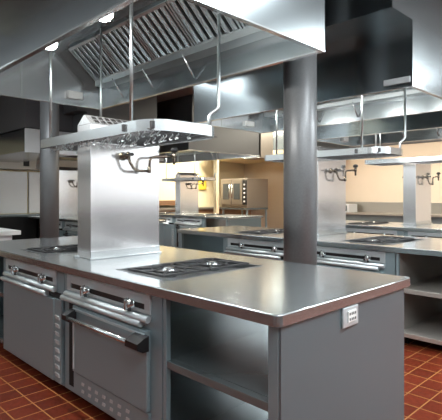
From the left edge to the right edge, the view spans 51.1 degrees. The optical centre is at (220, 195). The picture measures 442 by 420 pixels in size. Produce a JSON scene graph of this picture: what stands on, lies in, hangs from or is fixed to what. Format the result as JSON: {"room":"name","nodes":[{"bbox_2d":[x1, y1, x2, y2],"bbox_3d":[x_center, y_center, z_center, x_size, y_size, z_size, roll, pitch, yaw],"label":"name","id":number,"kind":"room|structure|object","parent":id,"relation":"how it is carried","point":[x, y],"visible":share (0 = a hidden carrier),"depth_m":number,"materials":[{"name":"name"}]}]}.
{"room":"commercial kitchen","nodes":[
{"label":"commercial kitchen","id":0,"kind":"room"},
{"bbox_2d":[0,157,243,213],"bbox_3d":[-4.474,-0.400,12.489,14.900,3.800,0.100,0,0,-44],"label":"wall","id":1,"kind":"structure","parent":0,"point":[227,170],"depth_m":16.08,"materials":[{"name":"beige paint"}]},
{"bbox_2d":[0,171,26,213],"bbox_3d":[-5.621,-0.090,11.273,1.760,1.060,0.028,0,0,-44],"label":"backsplash panel","id":2,"kind":"object","parent":1,"relation":"attached to","point":[13,184],"visible":1,"depth_m":11.64,"materials":[{"name":"silver metal"}]},
{"bbox_2d":[28,172,39,212],"bbox_3d":[-4.428,-0.090,12.442,1.500,1.060,0.028,0,0,-44],"label":"backsplash panel","id":3,"kind":"object","parent":1,"relation":"attached to","point":[33,177],"visible":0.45,"depth_m":12.00,"materials":[{"name":"silver metal"}]},
{"bbox_2d":[0,159,77,170],"bbox_3d":[-4.970,-0.810,11.638,3.200,0.300,0.418,0,0,-44],"label":"wall shelf","id":4,"kind":"object","parent":1,"relation":"attached to","point":[34,165],"visible":0.32,"depth_m":11.57,"materials":[{"name":"silver metal"}]},
{"bbox_2d":[198,176,205,189],"bbox_3d":[-0.691,-0.450,16.093,0.450,0.460,0.048,0,0,-44],"label":"wall panel","id":5,"kind":"object","parent":1,"relation":"attached to","point":[200,186],"visible":0.54,"depth_m":16.07,"materials":[{"name":"yellow paint"}]},
{"bbox_2d":[157,86,193,102],"bbox_3d":[0.217,-2.250,7.706,14.900,0.100,13.300,0,0,-44],"label":"ceiling","id":6,"kind":"structure","parent":0,"point":[190,90],"depth_m":10.01,"materials":[{"name":"paint"}]},
{"bbox_2d":[0,95,77,162],"bbox_3d":[-4.274,-1.499,9.885,1.060,1.398,3.100,0,0,-44],"label":"hood","id":7,"kind":"object","parent":6,"relation":"hanging from","point":[19,117],"visible":0.48,"depth_m":8.87,"materials":[{"name":"silver metal"}]},
{"bbox_2d":[63,96,156,157],"bbox_3d":[-3.146,-1.593,10.335,1.820,1.213,3.256,0,0,-44],"label":"exhaust hood","id":8,"kind":"object","parent":6,"relation":"hanging from","point":[146,108],"visible":0.06,"depth_m":9.22,"materials":[{"name":"grey metal"}]},
{"bbox_2d":[0,0,324,109],"bbox_3d":[-0.845,-1.593,3.733,2.220,1.213,3.006,0,0,-44],"label":"exhaust hood","id":9,"kind":"object","parent":6,"relation":"hanging from","point":[175,41],"visible":0.98,"depth_m":3.77,"materials":[{"name":"silver metal"}]},
{"bbox_2d":[47,43,56,49],"bbox_3d":[-1.176,-1.058,3.160,0.106,0.105,0.104,0,0,-44],"label":"light fixture","id":10,"kind":"object","parent":9,"relation":"attached to","point":[54,46],"depth_m":3.15,"materials":[{"name":"white glass"}]},
{"bbox_2d":[100,14,112,21],"bbox_3d":[-0.672,-1.058,2.646,0.106,0.105,0.104,0,0,-44],"label":"light fixture","id":11,"kind":"object","parent":9,"relation":"attached to","point":[108,18],"depth_m":2.64,"materials":[{"name":"white glass"}]},
{"bbox_2d":[40,3,219,153],"bbox_3d":[-0.763,-0.957,3.510,0.615,1.185,1.620,0,0,-44],"label":"pot rack","id":12,"kind":"object","parent":9,"relation":"hanging from","point":[124,133],"visible":0.88,"depth_m":3.12,"materials":[{"name":"silver metal"}]},
{"bbox_2d":[157,94,258,163],"bbox_3d":[-1.146,-1.593,12.023,2.312,1.213,3.646,0,0,-44],"label":"exhaust hood","id":13,"kind":"object","parent":6,"relation":"hanging from","point":[229,143],"visible":0.37,"depth_m":10.74,"materials":[{"name":"grey metal"}]},
{"bbox_2d":[162,151,216,181],"bbox_3d":[-0.849,-0.974,12.109,0.615,1.152,1.620,0,0,-44],"label":"pot rack","id":14,"kind":"object","parent":13,"relation":"hanging from","point":[194,178],"visible":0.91,"depth_m":11.78,"materials":[{"name":"silver metal"}]},
{"bbox_2d":[243,132,272,159],"bbox_3d":[0.958,-1.579,11.934,0.480,1.238,0.600,0,0,-44],"label":"duct","id":15,"kind":"object","parent":6,"relation":"hanging from","point":[265,139],"visible":0.36,"depth_m":11.70,"materials":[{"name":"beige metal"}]},
{"bbox_2d":[209,131,348,163],"bbox_3d":[1.689,-1.709,15.102,2.360,0.978,4.400,0,0,-44],"label":"canopy","id":16,"kind":"object","parent":6,"relation":"hanging from","point":[279,133],"visible":0.21,"depth_m":13.70,"materials":[{"name":"silver metal"}]},
{"bbox_2d":[194,0,441,132],"bbox_3d":[1.182,-1.593,5.721,2.220,1.213,3.006,0,0,-44],"label":"exhaust hood","id":17,"kind":"object","parent":6,"relation":"hanging from","point":[375,50],"visible":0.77,"depth_m":4.62,"materials":[{"name":"silver metal"}]},
{"bbox_2d":[264,88,405,162],"bbox_3d":[1.307,-1.024,5.540,0.615,1.152,1.620,0,0,-44],"label":"pot rack","id":18,"kind":"object","parent":17,"relation":"hanging from","point":[379,151],"visible":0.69,"depth_m":5.15,"materials":[{"name":"silver metal"}]},
{"bbox_2d":[317,111,441,146],"bbox_3d":[3.153,-1.593,7.654,2.220,1.213,3.006,0,0,-44],"label":"exhaust hood","id":19,"kind":"object","parent":6,"relation":"hanging from","point":[422,126],"visible":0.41,"depth_m":7.76,"materials":[{"name":"silver metal"}]},
{"bbox_2d":[365,134,441,165],"bbox_3d":[3.149,-1.104,7.347,0.615,1.152,1.620,0,0,-44],"label":"pot rack","id":20,"kind":"object","parent":19,"relation":"hanging from","point":[427,159],"visible":0.91,"depth_m":7.35,"materials":[{"name":"silver metal"}]},
{"bbox_2d":[0,337,441,419],"bbox_3d":[0.217,1.450,7.706,14.900,0.100,13.300,0,0,-44],"label":"floor","id":21,"kind":"structure","parent":0,"point":[26,393],"depth_m":3.27,"materials":[{"name":"tile"}]},
{"bbox_2d":[0,256,4,343],"bbox_3d":[-1.828,0.966,4.813,1.150,0.868,0.944,0,0,-44],"label":"base cabinet","id":22,"kind":"object","parent":21,"relation":"on","point":[2,259],"visible":0.06,"depth_m":4.73,"materials":[{"name":"silver metal"}]},
{"bbox_2d":[0,228,20,240],"bbox_3d":[-3.464,0.940,6.582,0.770,0.920,1.150,0,0,-44],"label":"prep table","id":23,"kind":"object","parent":21,"relation":"on","point":[5,234],"visible":0.46,"depth_m":6.39,"materials":[{"name":"white metal"}]},
{"bbox_2d":[0,213,39,239],"bbox_3d":[-4.854,0.927,11.520,3.600,0.945,0.748,0,0,-44],"label":"base cabinet","id":24,"kind":"object","parent":21,"relation":"on","point":[29,227],"depth_m":11.15,"materials":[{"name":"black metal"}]},
{"bbox_2d":[0,213,39,217],"bbox_3d":[-4.854,0.477,11.520,3.600,0.045,0.748,0,0,-44],"label":"countertop","id":25,"kind":"structure","parent":24,"relation":"on","point":[34,214],"depth_m":11.20,"materials":[{"name":"silver metal"}]},
{"bbox_2d":[0,244,77,385],"bbox_3d":[-1.106,0.926,4.049,1.230,0.947,1.140,0,0,-44],"label":"range","id":26,"kind":"object","parent":21,"relation":"on","point":[34,328],"visible":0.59,"depth_m":3.55,"materials":[{"name":"silver metal"}]},
{"bbox_2d":[0,236,409,326],"bbox_3d":[-0.734,0.505,3.734,1.260,0.050,4.040,0,0,-44],"label":"countertop","id":27,"kind":"structure","parent":26,"relation":"on","point":[276,293],"depth_m":2.59,"materials":[{"name":"silver metal"}]},
{"bbox_2d":[73,115,160,259],"bbox_3d":[-0.807,-0.073,3.796,0.733,1.104,0.270,0,0,-44],"label":"chase","id":28,"kind":"object","parent":27,"relation":"on","point":[118,205],"visible":0.68,"depth_m":3.63,"materials":[{"name":"silver metal"}]},
{"bbox_2d":[119,147,177,172],"bbox_3d":[-0.579,-0.299,3.778,0.528,0.229,0.132,0,0,-44],"label":"tap","id":29,"kind":"object","parent":28,"relation":"attached to","point":[123,156],"visible":1,"depth_m":3.73,"materials":[{"name":"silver metal"}]},
{"bbox_2d":[40,101,58,237],"bbox_3d":[-2.839,-0.400,7.651,0.300,3.600,0.300,0,0,-44],"label":"column","id":30,"kind":"structure","parent":21,"relation":"on","point":[49,161],"depth_m":7.52,"materials":[{"name":"metal"}]},
{"bbox_2d":[59,221,63,236],"bbox_3d":[-3.320,0.926,10.562,1.230,0.947,1.140,0,0,-44],"label":"range","id":31,"kind":"object","parent":21,"relation":"on","point":[61,223],"visible":0.04,"depth_m":9.83,"materials":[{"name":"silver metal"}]},
{"bbox_2d":[25,215,165,222],"bbox_3d":[-2.948,0.505,10.247,1.260,0.050,4.040,0,0,-44],"label":"countertop","id":32,"kind":"structure","parent":31,"relation":"on","point":[32,217],"depth_m":9.72,"materials":[{"name":"silver metal"}]},
{"bbox_2d":[59,167,77,218],"bbox_3d":[-3.263,-0.073,10.071,0.733,1.104,0.270,0,0,-44],"label":"chase","id":33,"kind":"object","parent":32,"relation":"on","point":[68,193],"visible":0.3,"depth_m":9.91,"materials":[{"name":"silver metal"}]},
{"bbox_2d":[63,221,77,236],"bbox_3d":[-2.537,0.926,9.732,1.275,0.947,1.120,0,0,-44],"label":"oven range","id":34,"kind":"object","parent":21,"relation":"on","point":[70,228],"visible":0.18,"depth_m":9.48,"materials":[{"name":"silver metal"}]},
{"bbox_2d":[60,257,261,419],"bbox_3d":[-0.324,0.926,3.219,1.275,0.947,1.120,0,0,-44],"label":"oven range","id":35,"kind":"object","parent":21,"relation":"on","point":[114,334],"visible":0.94,"depth_m":2.77,"materials":[{"name":"silver metal"}]},
{"bbox_2d":[159,223,162,245],"bbox_3d":[-1.834,0.966,9.076,1.150,0.868,0.784,0,0,-44],"label":"base cabinet","id":36,"kind":"object","parent":21,"relation":"on","point":[160,224],"visible":0.02,"depth_m":9.17,"materials":[{"name":"silver metal"}]},
{"bbox_2d":[159,212,174,246],"bbox_3d":[-1.192,0.926,12.648,1.230,0.947,1.140,0,0,-44],"label":"range","id":37,"kind":"object","parent":21,"relation":"on","point":[169,226],"visible":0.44,"depth_m":11.99,"materials":[{"name":"silver metal"}]},
{"bbox_2d":[159,212,262,218],"bbox_3d":[-0.820,0.505,12.334,1.260,0.050,4.040,0,0,-44],"label":"countertop","id":38,"kind":"structure","parent":37,"relation":"on","point":[226,216],"depth_m":11.31,"materials":[{"name":"silver metal"}]},
{"bbox_2d":[175,172,198,213],"bbox_3d":[-0.893,-0.073,12.395,0.733,1.104,0.270,0,0,-44],"label":"chase","id":39,"kind":"object","parent":38,"relation":"on","point":[186,198],"visible":0.94,"depth_m":12.23,"materials":[{"name":"silver metal"}]},
{"bbox_2d":[187,181,203,188],"bbox_3d":[-0.665,-0.299,12.378,0.528,0.229,0.132,0,0,-44],"label":"tap","id":40,"kind":"object","parent":39,"relation":"attached to","point":[202,181],"visible":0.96,"depth_m":12.34,"materials":[{"name":"metal"}]},
{"bbox_2d":[174,214,224,247],"bbox_3d":[-0.410,0.926,11.819,1.275,0.947,1.120,0,0,-44],"label":"oven range","id":41,"kind":"object","parent":21,"relation":"on","point":[180,222],"visible":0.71,"depth_m":11.51,"materials":[{"name":"silver metal"}]},
{"bbox_2d":[179,233,224,253],"bbox_3d":[0.129,0.966,6.731,1.150,0.868,0.944,0,0,-44],"label":"base cabinet","id":42,"kind":"object","parent":21,"relation":"on","point":[215,244],"visible":0.06,"depth_m":6.95,"materials":[{"name":"silver metal"}]},
{"bbox_2d":[159,200,250,214],"bbox_3d":[-1.248,0.770,15.197,6.300,1.260,0.548,0,0,-44],"label":"base cabinet","id":43,"kind":"object","parent":21,"relation":"on","point":[161,202],"depth_m":15.54,"materials":[{"name":"brown wood"}]},
{"bbox_2d":[159,206,220,210],"bbox_3d":[-1.248,0.415,15.197,6.300,0.070,0.548,0,0,-44],"label":"countertop","id":44,"kind":"structure","parent":43,"relation":"on","point":[199,208],"depth_m":15.31,"materials":[{"name":"silver metal"}]},
{"bbox_2d":[214,160,218,213],"bbox_3d":[-0.145,-0.399,14.073,0.120,3.598,0.120,0,0,-44],"label":"wall post","id":45,"kind":"object","parent":21,"relation":"on","point":[216,162],"visible":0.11,"depth_m":14.03,"materials":[{"name":"beige paint"}]},
{"bbox_2d":[205,218,260,226],"bbox_3d":[0.293,0.966,11.162,1.150,0.868,0.784,0,0,-44],"label":"base cabinet","id":46,"kind":"object","parent":21,"relation":"on","point":[255,222],"visible":0.12,"depth_m":11.07,"materials":[{"name":"silver metal"}]},
{"bbox_2d":[221,207,267,226],"bbox_3d":[0.761,0.885,14.934,1.000,1.029,1.140,0,0,-44],"label":"stand","id":47,"kind":"object","parent":21,"relation":"on","point":[222,208],"visible":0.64,"depth_m":14.69,"materials":[{"name":"silver metal"}]},
{"bbox_2d":[221,178,267,207],"bbox_3d":[0.732,-0.090,14.906,1.082,0.920,1.140,0,0,-44],"label":"oven","id":48,"kind":"object","parent":47,"relation":"on","point":[238,192],"visible":1,"depth_m":14.52,"materials":[{"name":"silver metal"}]},
{"bbox_2d":[224,229,282,260],"bbox_3d":[0.850,0.926,5.967,1.230,0.947,1.140,0,0,-44],"label":"range","id":49,"kind":"object","parent":21,"relation":"on","point":[271,250],"visible":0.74,"depth_m":5.66,"materials":[{"name":"silver metal"}]},
{"bbox_2d":[177,226,441,256],"bbox_3d":[1.222,0.505,5.652,1.260,0.050,4.040,0,0,-44],"label":"countertop","id":50,"kind":"structure","parent":49,"relation":"on","point":[429,246],"depth_m":5.22,"materials":[{"name":"silver metal"}]},
{"bbox_2d":[317,146,347,235],"bbox_3d":[1.349,-0.073,5.910,0.733,1.104,0.270,0,0,-44],"label":"chase","id":51,"kind":"object","parent":50,"relation":"on","point":[331,192],"visible":0.58,"depth_m":5.78,"materials":[{"name":"silver metal"}]},
{"bbox_2d":[329,164,357,180],"bbox_3d":[1.577,-0.299,5.893,0.528,0.229,0.132,0,0,-44],"label":"tap","id":52,"kind":"object","parent":51,"relation":"attached to","point":[355,166],"visible":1,"depth_m":5.81,"materials":[{"name":"metal"}]},
{"bbox_2d":[163,288,403,419],"bbox_3d":[0.386,0.966,2.556,1.150,0.868,0.803,0,0,-44],"label":"base cabinet","id":53,"kind":"object","parent":21,"relation":"on","point":[346,363],"visible":0.83,"depth_m":2.39,"materials":[{"name":"silver metal"}]},
{"bbox_2d":[342,304,357,328],"bbox_3d":[0.628,0.584,2.249,0.143,0.096,0.012,0,0,-44],"label":"outlet plate","id":54,"kind":"object","parent":53,"relation":"attached to","point":[349,313],"depth_m":2.24,"materials":[{"name":"white plastic"}]},
{"bbox_2d":[348,309,356,322],"bbox_3d":[0.639,0.582,2.247,0.078,0.056,0.006,0,0,-44],"label":"socket","id":55,"kind":"object","parent":53,"relation":"attached to","point":[352,313],"depth_m":2.24,"materials":[{"name":"white plastic"}]},
{"bbox_2d":[283,54,316,264],"bbox_3d":[0.720,-0.400,4.207,0.300,3.600,0.300,0,0,-44],"label":"column","id":56,"kind":"structure","parent":21,"relation":"on","point":[299,75],"depth_m":4.08,"materials":[{"name":"metal"}]},
{"bbox_2d":[317,236,424,274],"bbox_3d":[1.632,0.926,5.137,1.275,0.947,1.120,0,0,-44],"label":"oven range","id":57,"kind":"object","parent":21,"relation":"on","point":[382,262],"visible":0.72,"depth_m":4.68,"materials":[{"name":"silver metal"}]},
{"bbox_2d":[346,221,404,235],"bbox_3d":[2.807,0.926,7.886,1.230,0.947,1.140,0,0,-44],"label":"range","id":58,"kind":"object","parent":21,"relation":"on","point":[350,230],"visible":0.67,"depth_m":7.54,"materials":[{"name":"silver metal"}]},
{"bbox_2d":[346,220,441,232],"bbox_3d":[3.178,0.505,7.571,1.260,0.050,4.040,0,0,-44],"label":"countertop","id":59,"kind":"structure","parent":58,"relation":"on","point":[392,225],"depth_m":7.31,"materials":[{"name":"silver metal"}]},
{"bbox_2d":[401,162,432,224],"bbox_3d":[3.363,-0.073,7.885,0.733,1.104,0.270,0,0,-44],"label":"chase","id":60,"kind":"object","parent":59,"relation":"on","point":[416,190],"visible":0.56,"depth_m":7.68,"materials":[{"name":"silver metal"}]},
{"bbox_2d":[422,172,440,184],"bbox_3d":[3.591,-0.299,7.867,0.528,0.229,0.132,0,0,-44],"label":"tap","id":61,"kind":"object","parent":60,"relation":"attached to","point":[437,173],"visible":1,"depth_m":7.82,"materials":[{"name":"metal"}]},
{"bbox_2d":[346,202,441,223],"bbox_3d":[4.969,0.790,12.927,0.798,1.220,7.100,0,0,-44],"label":"countertop","id":62,"kind":"structure","parent":21,"relation":"on","point":[366,211],"depth_m":13.30,"materials":[{"name":"silver metal"}]},
{"bbox_2d":[346,204,356,211],"bbox_3d":[3.751,0.364,14.015,0.518,0.248,0.560,0,0,-44],"label":"box","id":63,"kind":"object","parent":62,"relation":"on","point":[349,207],"visible":0.44,"depth_m":13.75,"materials":[{"name":"silver metal"}]},
{"bbox_2d":[396,253,441,344],"bbox_3d":[2.336,0.966,4.481,1.150,0.868,0.784,0,0,-44],"label":"base cabinet","id":64,"kind":"object","parent":21,"relation":"on","point":[423,297],"visible":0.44,"depth_m":4.55,"materials":[{"name":"silver metal"}]},
{"bbox_2d":[405,228,441,237],"bbox_3d":[3.589,0.926,7.056,1.275,0.947,1.120,0,0,-44],"label":"oven range","id":65,"kind":"object","parent":21,"relation":"on","point":[407,233],"visible":0.17,"depth_m":6.87,"materials":[{"name":"silver metal"}]},
{"bbox_2d":[244,141,441,227],"bbox_3d":[5.571,-0.400,12.957,0.100,3.800,13.500,0,0,-44],"label":"wall","id":66,"kind":"structure","parent":0,"point":[371,183],"depth_m":14.05,"materials":[{"name":"beige paint"}]},
{"bbox_2d":[346,202,441,213],"bbox_3d":[5.233,0.334,13.185,0.057,0.308,7.100,0,0,-44],"label":"backsplash","id":67,"kind":"structure","parent":66,"relation":"attached to","point":[383,207],"depth_m":13.56,"materials":[{"name":"beige metal"}]},
{"bbox_2d":[349,139,441,147],"bbox_3d":[5.535,-1.840,12.901,0.030,0.720,13.270,0,0,-44],"label":"trim","id":68,"kind":"structure","parent":66,"relation":"attached to","point":[436,140],"depth_m":13.31,"materials":[{"name":"silver metal"}]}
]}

